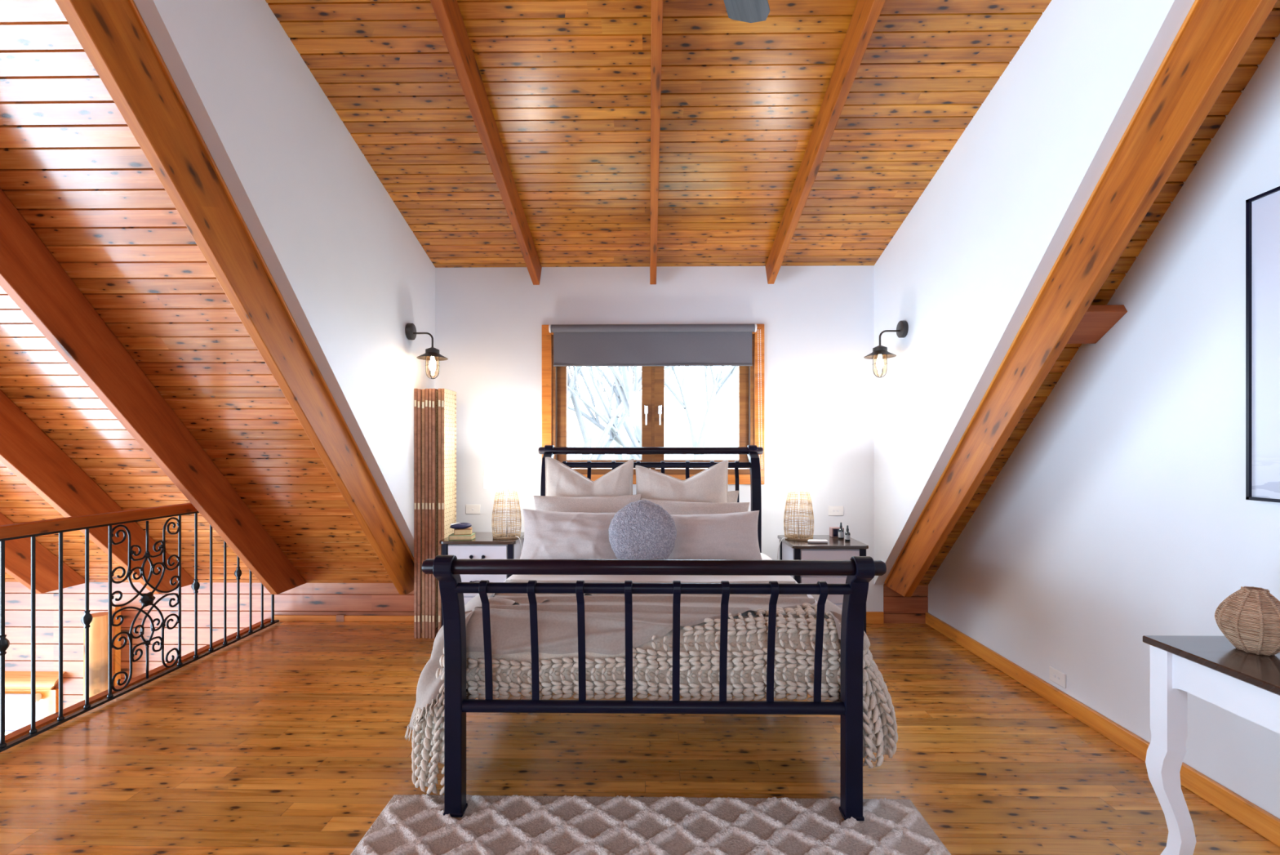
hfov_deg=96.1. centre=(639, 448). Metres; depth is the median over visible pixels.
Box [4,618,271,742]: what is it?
trim
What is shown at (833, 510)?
light switch
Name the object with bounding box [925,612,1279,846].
baseboard
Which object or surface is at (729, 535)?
pillow
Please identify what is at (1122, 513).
wall
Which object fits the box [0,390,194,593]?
rafter
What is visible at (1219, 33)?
rafter
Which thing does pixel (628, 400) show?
bare tree
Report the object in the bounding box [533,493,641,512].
pillow
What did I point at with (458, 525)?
mask
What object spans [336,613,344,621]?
trim
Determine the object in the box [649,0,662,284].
ceiling beam
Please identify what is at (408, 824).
rug
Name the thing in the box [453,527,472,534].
book
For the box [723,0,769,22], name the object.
ceiling fan
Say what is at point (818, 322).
wall
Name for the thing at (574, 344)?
roller blind
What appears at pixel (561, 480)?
pillow
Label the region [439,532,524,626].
nightstand
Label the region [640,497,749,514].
pillow
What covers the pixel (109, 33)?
rafter
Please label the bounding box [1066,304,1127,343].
beam
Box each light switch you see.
[465,504,480,513]
[828,506,843,515]
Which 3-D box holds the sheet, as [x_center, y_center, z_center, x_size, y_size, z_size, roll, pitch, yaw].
[-0.014,0.946,2.563,1.892,0.580,0.868,0,0,1]
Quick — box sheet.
[404,578,870,742]
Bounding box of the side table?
[1142,635,1279,854]
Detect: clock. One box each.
[829,526,844,537]
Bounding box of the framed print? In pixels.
[1245,186,1279,502]
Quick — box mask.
[449,522,471,528]
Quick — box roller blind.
[548,323,762,468]
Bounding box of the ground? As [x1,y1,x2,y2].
[4,699,43,734]
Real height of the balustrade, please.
1.006 m
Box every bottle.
[838,522,844,538]
[844,524,850,541]
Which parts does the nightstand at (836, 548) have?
leg, leg, drawer, drawer, drawer, leg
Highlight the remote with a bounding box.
[807,538,828,542]
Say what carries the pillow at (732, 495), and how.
on the bedspread at (695, 578)
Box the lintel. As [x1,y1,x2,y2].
[4,671,65,689]
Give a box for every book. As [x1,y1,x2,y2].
[448,532,475,540]
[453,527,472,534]
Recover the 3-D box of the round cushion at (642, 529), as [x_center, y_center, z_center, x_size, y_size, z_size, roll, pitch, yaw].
[0.016,0.498,3.345,0.395,0.389,0.189,0,0,-6]
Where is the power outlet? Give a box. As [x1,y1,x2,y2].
[1048,665,1066,688]
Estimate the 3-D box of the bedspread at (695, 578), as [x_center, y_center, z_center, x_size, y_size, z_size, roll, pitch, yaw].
[0.059,0.887,3.167,1.774,0.370,1.665,0,0,1]
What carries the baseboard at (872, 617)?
attached to the wall at (818, 322)
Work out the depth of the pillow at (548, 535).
3.45 m
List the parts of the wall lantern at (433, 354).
wall plate, arm, bulb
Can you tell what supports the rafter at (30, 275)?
attached to the ceiling at (72, 166)
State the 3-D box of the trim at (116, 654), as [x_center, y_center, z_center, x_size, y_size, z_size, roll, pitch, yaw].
[-4.174,2.610,4.566,0.058,2.720,0.048,0,0,1]
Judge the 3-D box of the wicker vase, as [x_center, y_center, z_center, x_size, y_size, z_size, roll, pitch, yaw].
[1.849,0.517,1.728,0.175,0.191,0.168,0,0,20]
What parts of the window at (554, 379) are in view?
sash, handle, handle, sash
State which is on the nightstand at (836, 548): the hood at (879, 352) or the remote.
the remote
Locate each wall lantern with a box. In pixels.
[404,323,448,378]
[863,320,908,377]
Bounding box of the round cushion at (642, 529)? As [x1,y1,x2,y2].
[608,499,676,559]
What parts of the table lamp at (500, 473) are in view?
lamp shade, lamp stem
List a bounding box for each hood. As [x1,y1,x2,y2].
[416,346,448,360]
[863,345,896,359]
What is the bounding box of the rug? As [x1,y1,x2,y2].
[350,793,951,854]
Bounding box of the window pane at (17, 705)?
[4,693,41,731]
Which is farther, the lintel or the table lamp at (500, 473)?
the lintel
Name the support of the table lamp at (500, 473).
on the nightstand at (483, 546)
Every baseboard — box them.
[274,614,413,621]
[866,611,884,623]
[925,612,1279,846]
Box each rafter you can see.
[0,187,306,594]
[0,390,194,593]
[0,511,84,593]
[54,0,413,594]
[884,0,1277,596]
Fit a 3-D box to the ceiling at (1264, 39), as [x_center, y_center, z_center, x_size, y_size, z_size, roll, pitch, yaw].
[2.095,-1.311,2.164,0.447,4.784,4.784,0,0,1]
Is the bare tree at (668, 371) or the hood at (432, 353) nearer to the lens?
the hood at (432, 353)
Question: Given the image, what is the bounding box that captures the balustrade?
[0,502,279,751]
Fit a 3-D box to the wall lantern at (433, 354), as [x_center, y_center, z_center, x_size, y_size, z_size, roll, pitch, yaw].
[-1.492,-0.682,4.042,0.274,0.393,0.208,0,0,1]
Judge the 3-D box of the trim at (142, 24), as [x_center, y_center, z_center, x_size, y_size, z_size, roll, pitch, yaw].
[-1.724,-0.698,2.777,0.022,3.495,3.514,0,0,1]
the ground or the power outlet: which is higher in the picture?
the power outlet
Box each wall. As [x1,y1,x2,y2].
[4,265,928,709]
[133,0,435,556]
[874,0,1195,584]
[927,33,1279,818]
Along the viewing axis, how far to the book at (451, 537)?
4.03 m
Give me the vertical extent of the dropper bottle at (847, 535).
0.108 m
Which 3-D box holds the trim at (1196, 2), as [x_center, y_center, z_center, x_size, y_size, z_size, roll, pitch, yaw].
[1.884,-0.698,2.724,0.022,3.495,3.514,0,0,1]
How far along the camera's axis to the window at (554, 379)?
4.56 m
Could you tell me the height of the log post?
2.685 m
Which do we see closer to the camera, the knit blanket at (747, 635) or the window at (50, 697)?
the knit blanket at (747, 635)
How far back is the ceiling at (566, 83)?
3.10 m
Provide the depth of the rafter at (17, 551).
4.20 m
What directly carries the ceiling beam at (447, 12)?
attached to the ceiling at (566, 83)
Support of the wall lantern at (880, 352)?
attached to the wall at (965, 268)
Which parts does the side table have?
leg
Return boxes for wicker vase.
[1214,586,1279,655]
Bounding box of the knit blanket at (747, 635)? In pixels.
[411,602,897,795]
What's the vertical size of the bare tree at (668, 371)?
11.250 m
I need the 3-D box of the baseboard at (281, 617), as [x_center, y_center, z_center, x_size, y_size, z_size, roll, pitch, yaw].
[-2.312,1.347,4.556,1.222,0.045,0.016,0,0,1]
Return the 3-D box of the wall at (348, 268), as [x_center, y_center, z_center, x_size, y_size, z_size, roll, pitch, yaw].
[-1.684,-0.660,2.828,0.075,3.520,3.495,0,0,1]
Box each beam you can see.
[430,0,542,284]
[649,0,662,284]
[765,0,885,284]
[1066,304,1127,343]
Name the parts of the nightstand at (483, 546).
leg, drawer, handle, drawer, drawer, leg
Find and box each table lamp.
[484,457,528,551]
[775,457,822,559]
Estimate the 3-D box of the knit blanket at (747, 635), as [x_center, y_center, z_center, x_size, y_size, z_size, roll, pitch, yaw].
[0.053,0.991,2.423,1.962,0.636,0.621,0,0,1]
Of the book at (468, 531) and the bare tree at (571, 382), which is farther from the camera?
the bare tree at (571, 382)
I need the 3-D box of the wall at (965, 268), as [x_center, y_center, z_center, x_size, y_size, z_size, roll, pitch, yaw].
[1.845,-0.660,2.776,0.075,3.520,3.495,0,0,1]
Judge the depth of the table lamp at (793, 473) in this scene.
3.99 m
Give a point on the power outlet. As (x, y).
(1055, 675)
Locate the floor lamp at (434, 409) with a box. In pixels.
[413,388,456,638]
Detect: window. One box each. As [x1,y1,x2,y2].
[4,688,58,717]
[542,324,764,484]
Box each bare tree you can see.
[567,365,674,468]
[567,365,737,468]
[586,365,675,468]
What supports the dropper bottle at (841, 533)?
on the nightstand at (836, 548)
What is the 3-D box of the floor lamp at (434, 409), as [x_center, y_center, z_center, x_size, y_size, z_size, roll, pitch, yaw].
[-1.516,0.470,4.265,0.222,1.800,0.259,0,0,1]
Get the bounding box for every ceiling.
[0,0,392,582]
[265,0,1051,267]
[884,0,1279,584]
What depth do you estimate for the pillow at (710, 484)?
3.85 m
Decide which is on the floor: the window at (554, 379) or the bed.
the bed
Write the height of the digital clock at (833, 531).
0.068 m
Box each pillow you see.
[520,508,617,559]
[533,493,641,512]
[545,457,633,496]
[635,458,728,502]
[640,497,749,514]
[666,510,762,559]
[727,490,738,502]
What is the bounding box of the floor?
[0,620,1279,854]
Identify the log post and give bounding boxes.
[83,611,108,699]
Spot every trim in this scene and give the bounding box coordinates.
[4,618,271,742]
[107,605,120,685]
[127,0,413,561]
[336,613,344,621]
[884,0,1200,583]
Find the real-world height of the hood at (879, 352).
0.079 m
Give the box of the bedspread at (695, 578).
[489,552,840,648]
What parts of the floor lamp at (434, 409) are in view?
woven panel, woven panel, woven panel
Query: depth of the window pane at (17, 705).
4.56 m
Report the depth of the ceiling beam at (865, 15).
2.97 m
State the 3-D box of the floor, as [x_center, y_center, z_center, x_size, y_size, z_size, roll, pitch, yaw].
[-0.379,1.480,-0.184,5.227,0.220,9.480,0,0,1]
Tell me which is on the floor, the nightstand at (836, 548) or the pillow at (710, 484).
the nightstand at (836, 548)
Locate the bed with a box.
[422,444,886,820]
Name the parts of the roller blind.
bead chain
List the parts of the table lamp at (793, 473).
power cord, lamp stem, lamp shade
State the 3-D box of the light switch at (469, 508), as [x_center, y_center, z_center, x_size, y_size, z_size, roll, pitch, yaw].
[-1.320,0.482,4.544,0.118,0.075,0.012,0,0,1]
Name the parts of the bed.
post, rail, post, rail, rail, cross rail, rail, cross rail, post, rail, post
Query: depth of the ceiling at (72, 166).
2.97 m
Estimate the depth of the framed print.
2.03 m
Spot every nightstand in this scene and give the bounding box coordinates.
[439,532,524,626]
[777,534,868,632]
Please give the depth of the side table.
1.79 m
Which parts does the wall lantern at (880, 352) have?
bulb, arm, wall plate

